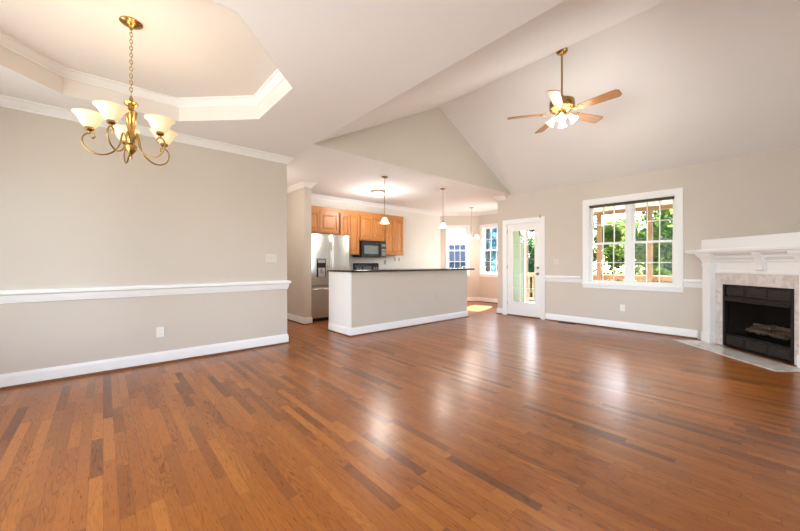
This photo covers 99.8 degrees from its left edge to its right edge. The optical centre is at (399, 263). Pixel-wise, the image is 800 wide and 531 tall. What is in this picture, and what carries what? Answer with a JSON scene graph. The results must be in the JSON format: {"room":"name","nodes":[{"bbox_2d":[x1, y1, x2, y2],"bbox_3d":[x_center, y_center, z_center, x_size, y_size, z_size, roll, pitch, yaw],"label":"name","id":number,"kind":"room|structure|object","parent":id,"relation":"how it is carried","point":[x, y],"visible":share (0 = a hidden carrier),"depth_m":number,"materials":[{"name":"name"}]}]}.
{"room":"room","nodes":[
{"label":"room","id":0,"kind":"room"},
{"bbox_2d":[0,0,276,97],"bbox_3d":[-2.054,-1.825,2.588,2.280,0.090,2.240,0,0,-41],"label":"ceiling","id":1,"kind":"structure","parent":0,"point":[183,48],"depth_m":2.72,"materials":[{"name":"beige paint"}]},
{"bbox_2d":[71,16,177,165],"bbox_3d":[-2.002,-1.276,2.494,0.627,1.008,0.620,0,0,-41],"label":"dining chandelier","id":2,"kind":"object","parent":1,"relation":"hanging from","point":[112,112],"visible":1,"depth_m":2.44,"materials":[{"name":"gold metal"}]},
{"bbox_2d":[0,107,286,373],"bbox_3d":[-3.190,-0.188,3.734,3.930,2.735,0.140,0,0,-41],"label":"wall","id":3,"kind":"structure","parent":0,"point":[72,216],"depth_m":3.75,"materials":[{"name":"beige paint"}]},
{"bbox_2d":[0,334,289,389],"bbox_3d":[-3.126,1.110,3.779,3.806,0.140,0.156,0,0,-41],"label":"baseboard","id":4,"kind":"structure","parent":3,"relation":"attached to","point":[16,378],"depth_m":3.76,"materials":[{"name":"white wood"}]},
{"bbox_2d":[0,280,290,303],"bbox_3d":[-3.069,0.315,3.737,3.835,0.130,0.075,0,0,-41],"label":"trim","id":5,"kind":"structure","parent":3,"relation":"attached to","point":[77,293],"depth_m":3.75,"materials":[{"name":"white wood"}]},
{"bbox_2d":[0,95,293,163],"bbox_3d":[-1.382,-1.511,1.847,3.868,0.088,5.360,0,0,-41],"label":"trim","id":6,"kind":"structure","parent":3,"relation":"attached to","point":[5,101],"depth_m":3.84,"materials":[{"name":"white paint"}]},
{"bbox_2d":[156,327,163,336],"bbox_3d":[-2.818,0.808,3.962,0.075,0.118,0.008,0,0,-41],"label":"wall outlet","id":7,"kind":"object","parent":3,"relation":"attached to","point":[159,330],"visible":1,"depth_m":3.96,"materials":[{"name":"white plastic"}]},
{"bbox_2d":[265,254,276,261],"bbox_3d":[-1.844,-0.073,4.815,0.165,0.117,0.016,0,0,-41],"label":"light switch","id":8,"kind":"object","parent":3,"relation":"attached to","point":[268,257],"visible":1,"depth_m":4.81,"materials":[{"name":"beige plastic"}]},
{"bbox_2d":[0,0,291,120],"bbox_3d":[-2.054,-1.677,2.588,2.280,0.246,2.240,0,0,-41],"label":"wall","id":9,"kind":"structure","parent":0,"point":[9,59],"depth_m":3.31,"materials":[{"name":"beige paint"}]},
{"bbox_2d":[0,31,284,107],"bbox_3d":[-2.054,-1.743,2.588,2.180,0.075,2.140,0,0,-41],"label":"trim","id":10,"kind":"structure","parent":9,"relation":"attached to","point":[6,41],"depth_m":3.31,"materials":[{"name":"white paint"}]},
{"bbox_2d":[287,187,310,316],"bbox_3d":[-2.088,-0.188,6.863,0.140,2.735,0.940,0,0,-41],"label":"wall","id":11,"kind":"structure","parent":0,"point":[298,201],"depth_m":6.63,"materials":[{"name":"beige paint"}]},
{"bbox_2d":[287,313,313,324],"bbox_3d":[-2.978,1.110,6.069,2.556,0.140,0.956,0,0,-41],"label":"baseboard","id":12,"kind":"structure","parent":11,"relation":"attached to","point":[304,320],"depth_m":6.58,"materials":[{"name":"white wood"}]},
{"bbox_2d":[311,198,439,268],"bbox_3d":[-1.586,-0.188,8.025,7.430,2.735,0.140,0,0,-41],"label":"wall","id":13,"kind":"structure","parent":0,"point":[421,231],"depth_m":9.62,"materials":[{"name":"paint"}]},
{"bbox_2d":[311,209,338,234],"bbox_3d":[-1.849,-0.907,7.445,0.969,0.495,0.381,0,0,-41],"label":"upper cabinet","id":14,"kind":"object","parent":13,"relation":"attached to","point":[322,222],"visible":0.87,"depth_m":7.42,"materials":[{"name":"brown wood"}]},
{"bbox_2d":[337,213,358,254],"bbox_3d":[-1.263,-0.680,7.961,0.539,0.950,0.381,0,0,-41],"label":"upper cabinet","id":15,"kind":"object","parent":13,"relation":"attached to","point":[348,223],"visible":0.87,"depth_m":7.86,"materials":[{"name":"brown wood"}]},
{"bbox_2d":[359,215,383,240],"bbox_3d":[-0.770,-0.855,8.396,0.754,0.600,0.381,0,0,-41],"label":"upper cabinet","id":16,"kind":"object","parent":13,"relation":"attached to","point":[370,228],"visible":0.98,"depth_m":8.24,"materials":[{"name":"brown wood"}]},
{"bbox_2d":[352,240,385,257],"bbox_3d":[-0.748,-0.347,8.371,0.751,0.405,0.446,0,0,-41],"label":"microwave","id":17,"kind":"object","parent":16,"relation":"attached to","point":[367,249],"visible":0.98,"depth_m":8.21,"materials":[{"name":"black metal"}]},
{"bbox_2d":[384,218,403,255],"bbox_3d":[-0.239,-0.680,8.864,0.639,0.950,0.381,0,0,-41],"label":"upper cabinet","id":18,"kind":"object","parent":13,"relation":"attached to","point":[393,231],"visible":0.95,"depth_m":8.73,"materials":[{"name":"brown wood"}]},
{"bbox_2d":[311,205,402,219],"bbox_3d":[-1.123,-1.198,8.120,2.950,0.084,0.330,0,0,-41],"label":"crown molding","id":19,"kind":"structure","parent":18,"relation":"on","point":[312,207],"depth_m":7.92,"materials":[{"name":"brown wood"}]},
{"bbox_2d":[287,181,505,215],"bbox_3d":[-0.257,-1.511,7.234,8.180,0.088,2.805,0,0,-41],"label":"trim","id":20,"kind":"structure","parent":13,"relation":"attached to","point":[301,184],"depth_m":8.53,"materials":[{"name":"white paint"}]},
{"bbox_2d":[0,302,799,530],"bbox_3d":[0.415,1.230,4.710,10.950,0.100,7.880,0,0,-41],"label":"floor","id":21,"kind":"structure","parent":0,"point":[485,420],"depth_m":2.31,"materials":[{"name":"brown wood"}]},
{"bbox_2d":[311,233,348,321],"bbox_3d":[-1.666,0.292,7.254,0.900,1.775,0.832,0,0,-41],"label":"refrigerator","id":22,"kind":"object","parent":21,"relation":"on","point":[328,252],"visible":0.61,"depth_m":6.87,"materials":[{"name":"grey metal"}]},
{"bbox_2d":[353,263,378,268],"bbox_3d":[-0.652,0.573,8.289,0.750,1.155,0.680,0,0,-41],"label":"range","id":23,"kind":"object","parent":21,"relation":"on","point":[355,265],"visible":0.17,"depth_m":8.46,"materials":[{"name":"black"}]},
{"bbox_2d":[327,270,468,336],"bbox_3d":[0.122,0.662,6.661,3.092,1.035,0.726,0,0,-41],"label":"kitchen island","id":24,"kind":"object","parent":21,"relation":"on","point":[360,303],"visible":0.95,"depth_m":5.99,"materials":[{"name":"beige paint"}]},
{"bbox_2d":[327,268,474,271],"bbox_3d":[0.184,0.128,6.693,3.215,0.032,0.800,0,0,-41],"label":"island countertop","id":25,"kind":"structure","parent":24,"relation":"on","point":[413,269],"depth_m":6.12,"materials":[{"name":"stone"}]},
{"bbox_2d":[674,340,799,371],"bbox_3d":[4.324,1.174,4.397,0.361,0.012,1.480,0,0,4],"label":"hearth","id":26,"kind":"object","parent":21,"relation":"on","point":[748,358],"visible":1,"depth_m":4.22,"materials":[{"name":"beige stone"}]},
{"bbox_2d":[685,232,799,367],"bbox_3d":[4.967,0.410,4.341,0.995,1.540,1.991,0,0,4],"label":"fireplace mantel","id":27,"kind":"object","parent":21,"relation":"on","point":[771,260],"visible":0.98,"depth_m":4.46,"materials":[{"name":"white wood"}]},
{"bbox_2d":[685,245,799,253],"bbox_3d":[4.967,-0.174,4.341,0.995,0.067,1.991,0,0,4],"label":"mantel shelf","id":28,"kind":"object","parent":27,"relation":"attached to","point":[745,249],"depth_m":4.34,"materials":[{"name":"white wood"}]},
{"bbox_2d":[723,284,793,363],"bbox_3d":[4.766,0.733,4.352,0.412,0.869,0.925,0,0,4],"label":"fireplace insert","id":29,"kind":"object","parent":27,"relation":"in","point":[743,307],"visible":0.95,"depth_m":4.47,"materials":[{"name":"black metal"}]},
{"bbox_2d":[723,297,790,307],"bbox_3d":[4.596,0.502,4.362,0.072,0.045,0.853,0,0,4],"label":"hood","id":30,"kind":"object","parent":29,"relation":"attached to","point":[750,300],"depth_m":4.30,"materials":[{"name":"black metal"}]},
{"bbox_2d":[745,323,790,343],"bbox_3d":[4.794,0.888,4.365,0.209,0.202,0.574,0,0,4],"label":"log","id":31,"kind":"object","parent":29,"relation":"in","point":[777,333],"visible":0.92,"depth_m":4.31,"materials":[{"name":"brown wood"}]},
{"bbox_2d":[0,0,799,212],"bbox_3d":[0.442,-2.235,4.801,10.790,1.361,7.660,0,0,-41],"label":"ceiling","id":32,"kind":"structure","parent":0,"point":[699,81],"depth_m":4.11,"materials":[{"name":"paint"}]},
{"bbox_2d":[370,190,383,196],"bbox_3d":[-0.477,-1.488,7.243,0.316,0.135,0.316,0,0,-41],"label":"flush ceiling light","id":33,"kind":"object","parent":32,"relation":"attached to","point":[376,193],"visible":0.98,"depth_m":7.13,"materials":[{"name":"white glass"}]},
{"bbox_2d":[380,176,388,223],"bbox_3d":[-0.276,-1.137,6.061,0.168,0.835,0.168,0,0,-41],"label":"pendant light","id":34,"kind":"object","parent":32,"relation":"hanging from","point":[384,219],"visible":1,"depth_m":6.05,"materials":[{"name":"white glass"}]},
{"bbox_2d":[439,188,446,227],"bbox_3d":[0.896,-1.147,7.000,0.168,0.815,0.168,0,0,-41],"label":"pendant light","id":35,"kind":"object","parent":32,"relation":"hanging from","point":[442,225],"visible":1,"depth_m":6.97,"materials":[{"name":"white glass"}]},
{"bbox_2d":[466,207,478,238],"bbox_3d":[1.978,-1.113,9.359,0.368,0.885,0.389,0,0,-41],"label":"chandelier","id":36,"kind":"object","parent":32,"relation":"hanging from","point":[469,236],"visible":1,"depth_m":9.37,"materials":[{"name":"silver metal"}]},
{"bbox_2d":[314,0,666,143],"bbox_3d":[1.286,-2.235,3.495,2.450,1.360,4.585,0,0,-41],"label":"vault","id":37,"kind":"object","parent":32,"relation":"attached to","point":[569,22],"visible":0.78,"depth_m":3.33,"materials":[{"name":"paint"}]},
{"bbox_2d":[507,47,621,133],"bbox_3d":[2.139,-2.313,4.366,1.319,1.014,1.277,0,0,-41],"label":"ceiling fan","id":38,"kind":"object","parent":37,"relation":"hanging from","point":[560,105],"visible":0.98,"depth_m":4.32,"materials":[{"name":"gold metal"}]},
{"bbox_2d":[313,107,510,194],"bbox_3d":[0.649,-2.176,6.070,4.900,1.238,0.120,0,0,-41],"label":"wall","id":39,"kind":"structure","parent":0,"point":[427,141],"depth_m":5.79,"materials":[{"name":"beige paint"}]},
{"bbox_2d":[440,216,479,296],"bbox_3d":[1.837,-0.188,10.461,1.292,2.735,0.140,0,0,4],"label":"wall","id":40,"kind":"structure","parent":0,"point":[473,281],"depth_m":10.37,"materials":[{"name":"beige paint"}]},
{"bbox_2d":[446,225,469,275],"bbox_3d":[1.782,-0.380,10.447,0.750,1.570,0.175,0,0,4],"label":"window","id":41,"kind":"structure","parent":40,"relation":"in","point":[466,228],"depth_m":10.40,"materials":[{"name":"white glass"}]},
{"bbox_2d":[480,213,497,298],"bbox_3d":[2.780,-0.188,10.080,0.140,2.735,0.970,0,0,-41],"label":"wall","id":42,"kind":"structure","parent":0,"point":[488,285],"depth_m":10.09,"materials":[{"name":"beige paint"}]},
{"bbox_2d":[479,223,497,276],"bbox_3d":[2.777,-0.385,10.057,0.175,1.580,0.870,0,0,-41],"label":"window","id":43,"kind":"structure","parent":42,"relation":"in","point":[484,227],"depth_m":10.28,"materials":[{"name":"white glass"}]},
{"bbox_2d":[513,231,523,301],"bbox_3d":[2.785,-0.101,8.146,0.769,2.642,0.018,0,0,-41],"label":"wall","id":44,"kind":"structure","parent":0,"point":[518,254],"depth_m":8.22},
{"bbox_2d":[523,230,525,301],"bbox_3d":[3.119,-0.110,8.429,0.105,2.660,0.034,0,0,-41],"label":"board","id":45,"kind":"object","parent":44,"relation":"attached to","point":[524,237],"visible":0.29,"depth_m":8.39,"materials":[{"name":"white wood"}]},
{"bbox_2d":[498,146,799,349],"bbox_3d":[3.978,-0.188,6.104,0.140,2.735,4.940,0,0,-41],"label":"wall","id":46,"kind":"structure","parent":0,"point":[759,193],"depth_m":5.42,"materials":[{"name":"beige paint"}]},
{"bbox_2d":[467,297,502,313],"bbox_3d":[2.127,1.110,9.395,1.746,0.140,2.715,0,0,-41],"label":"baseboard","id":47,"kind":"structure","parent":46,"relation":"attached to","point":[499,310],"depth_m":10.15,"materials":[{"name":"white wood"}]},
{"bbox_2d":[503,216,544,319],"bbox_3d":[2.748,0.076,7.459,0.194,2.208,0.990,0,0,-41],"label":"door","id":48,"kind":"structure","parent":46,"relation":"in","point":[536,310],"depth_m":7.38,"materials":[{"name":"white wood"}]},
{"bbox_2d":[553,259,558,263],"bbox_3d":[3.192,-0.035,6.878,0.016,0.117,0.120,0,0,-41],"label":"light switch","id":49,"kind":"object","parent":46,"relation":"attached to","point":[555,261],"visible":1,"depth_m":6.88,"materials":[{"name":"beige plastic"}]},
{"bbox_2d":[545,275,581,282],"bbox_3d":[3.269,0.315,6.769,0.045,0.130,0.715,0,0,-41],"label":"trim","id":50,"kind":"structure","parent":46,"relation":"attached to","point":[548,278],"depth_m":6.75,"materials":[{"name":"white wood"}]},
{"bbox_2d":[545,313,697,338],"bbox_3d":[3.838,1.110,6.144,0.016,0.140,2.405,0,0,-41],"label":"baseboard","id":51,"kind":"structure","parent":46,"relation":"attached to","point":[609,323],"depth_m":5.95,"materials":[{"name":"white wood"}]},
{"bbox_2d":[620,304,624,310],"bbox_3d":[3.965,0.795,6.006,0.008,0.117,0.072,0,0,-41],"label":"wall outlet","id":52,"kind":"object","parent":46,"relation":"attached to","point":[622,307],"visible":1,"depth_m":6.00,"materials":[{"name":"white plastic"}]},
{"bbox_2d":[582,187,683,291],"bbox_3d":[4.067,-0.372,5.976,0.175,1.675,1.517,0,0,-41],"label":"window","id":53,"kind":"structure","parent":46,"relation":"in","point":[629,283],"depth_m":5.96,"materials":[{"name":"white wood"}]},
{"bbox_2d":[589,196,673,208],"bbox_3d":[4.045,-1.074,5.957,0.043,0.052,1.276,0,0,-41],"label":"roller blind","id":54,"kind":"object","parent":53,"relation":"attached to","point":[670,197],"visible":1,"depth_m":5.90,"materials":[{"name":"brown fabric"}]},
{"bbox_2d":[683,279,702,287],"bbox_3d":[4.590,0.315,5.270,0.045,0.130,0.240,0,0,-41],"label":"trim","id":55,"kind":"structure","parent":46,"relation":"attached to","point":[694,283],"depth_m":5.27,"materials":[{"name":"white wood"}]},
{"bbox_3d":[5.530,1.270,6.838,3.160,0.100,7.950,0,0,-41],"label":"floor","id":56,"kind":"structure","parent":0,"visible":0},
{"bbox_2d":[526,230,527,301],"bbox_3d":[3.960,-0.035,10.633,0.100,2.510,0.100,0,0,-41],"label":"porch post","id":57,"kind":"object","parent":56,"relation":"on","point":[526,230],"visible":0.21,"depth_m":10.58,"materials":[{"name":"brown wood"}]},
{"bbox_2d":[526,273,596,299],"bbox_3d":[4.657,0.720,9.841,0.120,0.840,1.990,0,0,-41],"label":"porch railing","id":58,"kind":"object","parent":57,"relation":"attached to","point":[529,275],"visible":0.2,"depth_m":10.48,"materials":[{"name":"brown wood"}]},
{"bbox_2d":[597,215,601,279],"bbox_3d":[5.354,-0.035,9.049,0.100,2.510,0.100,0,0,-41],"label":"porch post","id":59,"kind":"object","parent":56,"relation":"on","point":[599,217],"visible":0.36,"depth_m":9.02,"materials":[{"name":"brown wood"}]},
{"bbox_2d":[647,210,652,281],"bbox_3d":[6.095,-0.035,8.209,0.090,2.510,0.090,0,0,-41],"label":"porch post","id":60,"kind":"object","parent":56,"relation":"on","point":[650,212],"visible":0.57,"depth_m":8.18,"materials":[{"name":"brown wood"}]},
{"bbox_2d":[601,275,645,281],"bbox_3d":[5.728,0.720,8.626,0.120,0.840,1.010,0,0,-41],"label":"porch railing","id":61,"kind":"object","parent":60,"relation":"attached to","point":[616,277],"visible":0.3,"depth_m":8.64,"materials":[{"name":"brown wood"}]},
{"bbox_2d":[652,276,671,282],"bbox_3d":[6.994,0.720,7.189,0.120,0.840,2.620,0,0,-41],"label":"porch railing","id":62,"kind":"object","parent":60,"relation":"attached to","point":[654,278],"visible":0.06,"depth_m":7.99,"materials":[{"name":"brown wood"}]},
{"label":"outside","id":63,"kind":"structure","parent":0,"visible":0},
{"bbox_2d":[528,273,636,300],"bbox_3d":[12.147,2.430,24.030,130.000,0.100,160.000,0,0,-41],"label":"ground","id":64,"kind":"structure","parent":63,"point":[593,273],"depth_m":49.58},
{"bbox_2d":[449,245,497,271],"bbox_3d":[5.176,0.230,34.558,9.600,4.300,6.800,0,0,7],"label":"house","id":65,"kind":"structure","parent":64,"relation":"on","point":[459,255],"depth_m":31.93,"materials":[{"name":"blue"}]},
{"bbox_2d":[485,228,497,271],"bbox_3d":[6.701,-1.558,24.420,3.201,8.378,2.146,0,0,22],"label":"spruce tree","id":66,"kind":"object","parent":64,"relation":"on","point":[494,230],"visible":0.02,"depth_m":24.17,"materials":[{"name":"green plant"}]},
{"bbox_2d":[528,235,533,301],"bbox_3d":[7.103,0.122,19.878,2.562,4.899,3.149,0,0,6],"label":"leafy tree","id":67,"kind":"object","parent":64,"relation":"on","point":[530,239],"visible":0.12,"depth_m":19.22,"materials":[{"name":"green plant"}]},
{"bbox_2d":[533,216,623,280],"bbox_3d":[9.380,-0.648,17.100,4.487,7.121,4.384,0,0,-24],"label":"maple tree","id":68,"kind":"object","parent":64,"relation":"on","point":[608,252],"visible":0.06,"depth_m":16.00,"materials":[{"name":"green plant"}]},
{"bbox_2d":[594,209,672,282],"bbox_3d":[9.619,-0.648,11.870,4.384,7.121,4.487,0,0,-11],"label":"maple tree","id":69,"kind":"object","parent":64,"relation":"on","point":[666,231],"visible":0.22,"depth_m":11.92,"materials":[{"name":"green plant"}]},
{"bbox_2d":[615,209,672,274],"bbox_3d":[14.818,-1.910,17.878,4.867,9.308,5.983,0,0,-12],"label":"leafy tree","id":70,"kind":"object","parent":64,"relation":"on","point":[666,266],"visible":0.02,"depth_m":18.53,"materials":[{"name":"green plant"}]},
{"bbox_2d":[635,210,672,281],"bbox_3d":[19.064,-1.538,24.040,5.807,9.215,5.673,0,0,-16],"label":"maple tree","id":71,"kind":"object","parent":64,"relation":"on","point":[639,271],"visible":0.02,"depth_m":24.78,"materials":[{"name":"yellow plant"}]},
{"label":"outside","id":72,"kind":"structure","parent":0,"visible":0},
{"bbox_2d":[594,199,672,211],"bbox_3d":[5.532,-1.410,6.874,3.210,0.060,8.000,0,0,-41],"label":"ceiling","id":73,"kind":"structure","parent":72,"point":[663,202],"depth_m":8.04,"materials":[{"name":"paint"}]},
{"bbox_2d":[594,204,672,215],"bbox_3d":[6.547,-1.335,7.734,0.150,0.090,7.950,0,0,-41],"label":"beam","id":74,"kind":"structure","parent":73,"relation":"attached to","point":[670,206],"depth_m":8.35,"materials":[{"name":"brown wood"}]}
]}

